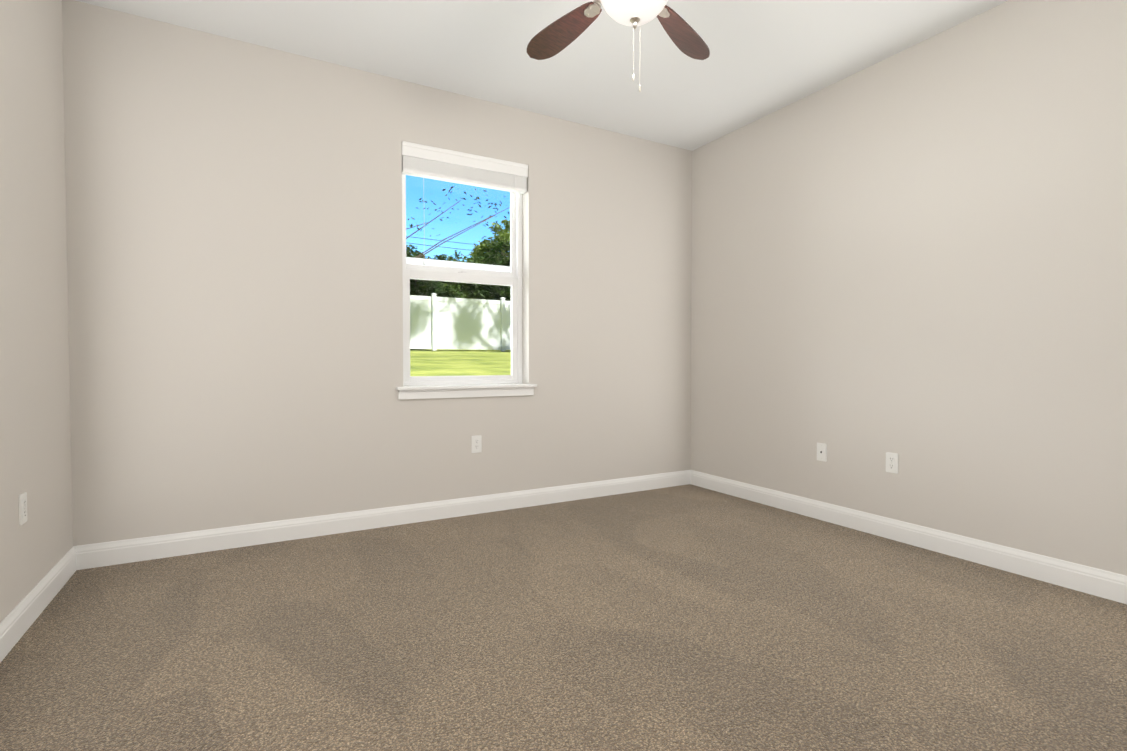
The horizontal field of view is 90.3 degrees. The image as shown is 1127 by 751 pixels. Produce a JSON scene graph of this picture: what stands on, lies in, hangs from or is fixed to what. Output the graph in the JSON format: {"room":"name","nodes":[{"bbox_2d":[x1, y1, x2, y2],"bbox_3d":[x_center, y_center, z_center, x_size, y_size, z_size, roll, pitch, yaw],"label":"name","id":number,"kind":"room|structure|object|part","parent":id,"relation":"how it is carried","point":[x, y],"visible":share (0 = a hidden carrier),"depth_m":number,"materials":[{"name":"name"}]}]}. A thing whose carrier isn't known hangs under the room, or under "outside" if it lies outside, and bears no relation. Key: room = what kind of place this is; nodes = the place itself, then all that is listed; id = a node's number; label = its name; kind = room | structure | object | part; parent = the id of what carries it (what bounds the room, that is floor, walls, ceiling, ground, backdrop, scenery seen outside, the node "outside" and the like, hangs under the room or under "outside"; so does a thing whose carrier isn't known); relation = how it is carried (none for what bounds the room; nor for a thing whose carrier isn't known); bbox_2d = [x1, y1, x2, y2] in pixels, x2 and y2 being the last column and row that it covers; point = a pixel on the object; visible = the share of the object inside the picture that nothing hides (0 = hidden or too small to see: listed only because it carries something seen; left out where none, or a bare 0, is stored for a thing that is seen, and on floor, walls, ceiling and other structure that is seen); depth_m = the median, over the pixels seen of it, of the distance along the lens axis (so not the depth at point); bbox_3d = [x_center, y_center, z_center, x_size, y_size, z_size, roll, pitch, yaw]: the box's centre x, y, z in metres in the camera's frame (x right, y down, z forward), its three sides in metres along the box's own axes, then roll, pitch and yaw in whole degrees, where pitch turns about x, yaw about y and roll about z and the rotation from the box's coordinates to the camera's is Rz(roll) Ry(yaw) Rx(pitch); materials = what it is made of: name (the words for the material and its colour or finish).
{"room":"empty bedroom","nodes":[
{"label":"empty bedroom","id":0,"kind":"room"},
{"bbox_2d":[0,0,72,622],"bbox_3d":[-1.418,-0.381,0.772,0.200,2.750,4.715,-1,2,-29],"label":"wall","id":1,"kind":"structure","parent":0,"point":[35,450],"depth_m":2.26,"materials":[{"name":"grey paint"}]},
{"bbox_2d":[19,492,26,524],"bbox_3d":[-2.050,0.505,2.128,0.008,0.114,0.070,-1,2,-29],"label":"electrical outlet","id":2,"kind":"object","parent":1,"relation":"attached to","point":[22,508],"visible":1,"depth_m":2.12,"materials":[{"name":"white plastic"}]},
{"bbox_2d":[0,546,76,662],"bbox_3d":[-1.325,0.934,0.856,0.014,0.116,4.315,-1,2,-29],"label":"baseboard","id":3,"kind":"structure","parent":1,"relation":"attached to","point":[19,619],"depth_m":2.20,"materials":[{"name":"white wood"}]},
{"bbox_2d":[62,0,691,545],"bbox_3d":[-0.715,-0.452,3.758,3.957,2.750,0.200,-1,2,-29],"label":"wall","id":4,"kind":"structure","parent":0,"point":[234,280],"depth_m":3.21,"materials":[{"name":"grey paint"}]},
{"bbox_2d":[74,470,689,569],"bbox_3d":[-0.662,0.867,3.696,3.957,0.116,0.014,-1,2,-29],"label":"baseboard","id":5,"kind":"structure","parent":4,"relation":"attached to","point":[95,555],"depth_m":3.33,"materials":[{"name":"white wood"}]},
{"bbox_2d":[398,156,533,399],"bbox_3d":[-0.662,-0.657,3.765,0.930,1.600,0.211,-1,2,-29],"label":"window","id":6,"kind":"structure","parent":4,"relation":"in","point":[434,170],"depth_m":3.77,"materials":[{"name":"white plastic"}]},
{"bbox_3d":[-0.703,-0.754,3.836,0.746,0.046,0.002,-1,2,-29],"label":"window glass glare","id":7,"kind":"part","parent":6,"relation":"part of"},
{"bbox_3d":[-0.701,-1.064,3.825,0.754,0.674,0.004,-1,2,-29],"label":"glass","id":8,"kind":"part","parent":6,"relation":"part of","materials":[{"name":"clear glass"}]},
{"bbox_3d":[-0.701,-1.042,3.825,0.802,0.766,0.026,-1,2,-29],"label":"window sash","id":9,"kind":"part","parent":6,"relation":"part of","materials":[{"name":"white plastic"}]},
{"bbox_3d":[-0.683,-0.327,3.809,0.802,0.726,0.038,-1,2,-29],"label":"window sash","id":10,"kind":"part","parent":6,"relation":"part of","materials":[{"name":"white plastic"}]},
{"bbox_3d":[-0.684,-0.315,3.813,0.730,0.642,0.004,-1,2,-29],"label":"glass","id":11,"kind":"part","parent":6,"relation":"part of","materials":[{"name":"clear glass"}]},
{"bbox_2d":[402,141,527,177],"bbox_3d":[-0.638,-1.413,3.704,0.862,0.083,0.078,-1,2,-29],"label":"blind valance","id":12,"kind":"object","parent":6,"relation":"attached to","point":[421,151],"visible":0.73,"depth_m":3.66,"materials":[{"name":"white plastic"}]},
{"bbox_2d":[514,174,515,223],"bbox_3d":[-0.330,-1.209,3.839,0.009,0.339,0.012,-1,2,-29],"label":"blind cord","id":13,"kind":"object","parent":12,"relation":"hanging from","point":[515,195],"depth_m":3.83,"materials":[{"name":"white plastic"}]},
{"bbox_3d":[-0.616,0.116,3.701,0.930,0.058,0.021,-1,2,-29],"label":"window apron","id":14,"kind":"part","parent":6,"relation":"part of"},
{"bbox_2d":[396,384,536,390],"bbox_3d":[-0.637,0.075,3.737,0.960,0.022,0.145,-1,2,-29],"label":"window sill","id":15,"kind":"structure","parent":4,"relation":"attached to","point":[439,387],"depth_m":3.66,"materials":[{"name":"white wood"}]},
{"bbox_2d":[471,435,481,452],"bbox_3d":[-0.580,0.458,3.736,0.070,0.114,0.008,-1,2,-29],"label":"electrical outlet","id":16,"kind":"object","parent":4,"relation":"attached to","point":[476,444],"visible":1,"depth_m":3.73,"materials":[{"name":"white plastic"}]},
{"bbox_2d":[406,236,476,250],"bbox_3d":[-4.461,-5.561,32.758,47.800,7.600,0.266,-1,2,-29],"label":"power line","id":17,"kind":"object","parent":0,"point":[440,240],"depth_m":31.32,"materials":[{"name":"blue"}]},
{"bbox_2d":[76,0,1007,150],"bbox_3d":[0.393,-1.840,1.758,4.357,0.120,4.715,-1,2,-29],"label":"ceiling","id":18,"kind":"structure","parent":0,"point":[765,58],"depth_m":3.09,"materials":[{"name":"white paint"}]},
{"bbox_2d":[527,0,709,91],"bbox_3d":[0.219,-1.450,2.071,1.291,0.675,1.284,-1,2,-29],"label":"fan","id":19,"kind":"object","parent":18,"relation":"hanging from","point":[557,36],"visible":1,"depth_m":2.34,"materials":[{"name":"brown wood"}]},
{"bbox_3d":[0.262,-1.373,2.055,0.274,0.136,0.274,-1,2,-29],"label":"lamp shade","id":20,"kind":"part","parent":19,"relation":"part of","materials":[{"name":"white glass"}]},
{"bbox_2d":[0,484,1126,750],"bbox_3d":[0.393,1.019,1.826,4.357,0.100,4.715,-1,2,-29],"label":"floor","id":21,"kind":"structure","parent":0,"point":[686,618],"depth_m":2.00,"materials":[{"name":"carpet"}]},
{"bbox_2d":[690,0,1126,575],"bbox_3d":[2.204,-0.430,2.812,0.200,2.750,4.715,-1,2,-29],"label":"wall","id":22,"kind":"structure","parent":0,"point":[914,256],"depth_m":2.97,"materials":[{"name":"grey paint"}]},
{"bbox_2d":[817,443,826,461],"bbox_3d":[1.656,0.491,3.595,0.008,0.114,0.070,-1,2,-29],"label":"outlet","id":23,"kind":"object","parent":22,"relation":"attached to","point":[821,451],"visible":1,"depth_m":3.59,"materials":[{"name":"white plastic"}]},
{"bbox_2d":[886,452,898,473],"bbox_3d":[1.877,0.499,3.203,0.008,0.114,0.070,-1,2,-29],"label":"electrical outlet","id":24,"kind":"object","parent":22,"relation":"attached to","point":[892,462],"visible":1,"depth_m":3.20,"materials":[{"name":"white plastic"}]},
{"bbox_2d":[690,470,1126,603],"bbox_3d":[2.111,0.888,2.790,0.014,0.116,4.315,-1,2,-29],"label":"baseboard","id":25,"kind":"structure","parent":22,"relation":"attached to","point":[1090,580],"depth_m":2.96,"materials":[{"name":"white wood"}]},
{"label":"outside","id":26,"kind":"structure","parent":0,"visible":0},
{"bbox_2d":[410,349,510,385],"bbox_3d":[-12.221,-1.562,35.424,75.000,4.072,65.905,-1,2,-29],"label":"lawn","id":27,"kind":"structure","parent":26,"point":[444,360],"depth_m":10.11,"materials":[{"name":"green plant"}]},
{"bbox_2d":[406,244,455,297],"bbox_3d":[-5.372,-2.734,19.688,3.216,3.603,2.978,-1,2,-29],"label":"tree","id":28,"kind":"object","parent":27,"relation":"on","point":[424,286],"depth_m":19.18,"materials":[{"name":"green plant"}]},
{"bbox_2d":[418,254,471,298],"bbox_3d":[-4.850,-2.759,20.962,3.456,3.500,2.899,-1,2,-29],"label":"tree","id":29,"kind":"object","parent":27,"relation":"on","point":[439,257],"depth_m":20.64,"materials":[{"name":"green plant"}]},
{"bbox_2d":[406,186,509,259],"bbox_3d":[-2.411,-2.319,12.204,4.521,3.885,2.085,-1,2,-29],"label":"tree","id":30,"kind":"object","parent":27,"relation":"on","point":[477,197],"depth_m":12.00,"materials":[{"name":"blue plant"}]},
{"bbox_2d":[410,293,510,350],"bbox_3d":[-3.136,-1.750,18.671,26.556,1.865,0.156,-1,2,-29],"label":"fence","id":31,"kind":"object","parent":27,"relation":"on","point":[440,313],"depth_m":18.49,"materials":[{"name":"white plastic"}]},
{"bbox_2d":[436,250,489,299],"bbox_3d":[-4.142,-2.871,21.413,3.377,3.706,3.054,-1,2,-29],"label":"tree","id":32,"kind":"object","parent":27,"relation":"on","point":[457,293],"depth_m":21.04,"materials":[{"name":"green plant"}]},
{"bbox_2d":[456,256,510,300],"bbox_3d":[-2.814,-2.846,22.084,3.601,3.632,3.112,-1,2,-29],"label":"tree","id":33,"kind":"object","parent":27,"relation":"on","point":[493,295],"depth_m":21.26,"materials":[{"name":"green plant"}]},
{"bbox_2d":[459,219,509,266],"bbox_3d":[-2.174,-4.156,25.591,6.659,5.802,4.675,-1,2,-29],"label":"tree","id":34,"kind":"object","parent":27,"relation":"on","point":[480,250],"depth_m":24.20,"materials":[{"name":"green plant"}]},
{"bbox_2d":[477,239,510,297],"bbox_3d":[-1.736,-3.232,22.476,3.814,4.404,2.839,-1,2,-29],"label":"tree","id":35,"kind":"object","parent":27,"relation":"on","point":[496,248],"depth_m":21.62,"materials":[{"name":"green plant"}]}
]}

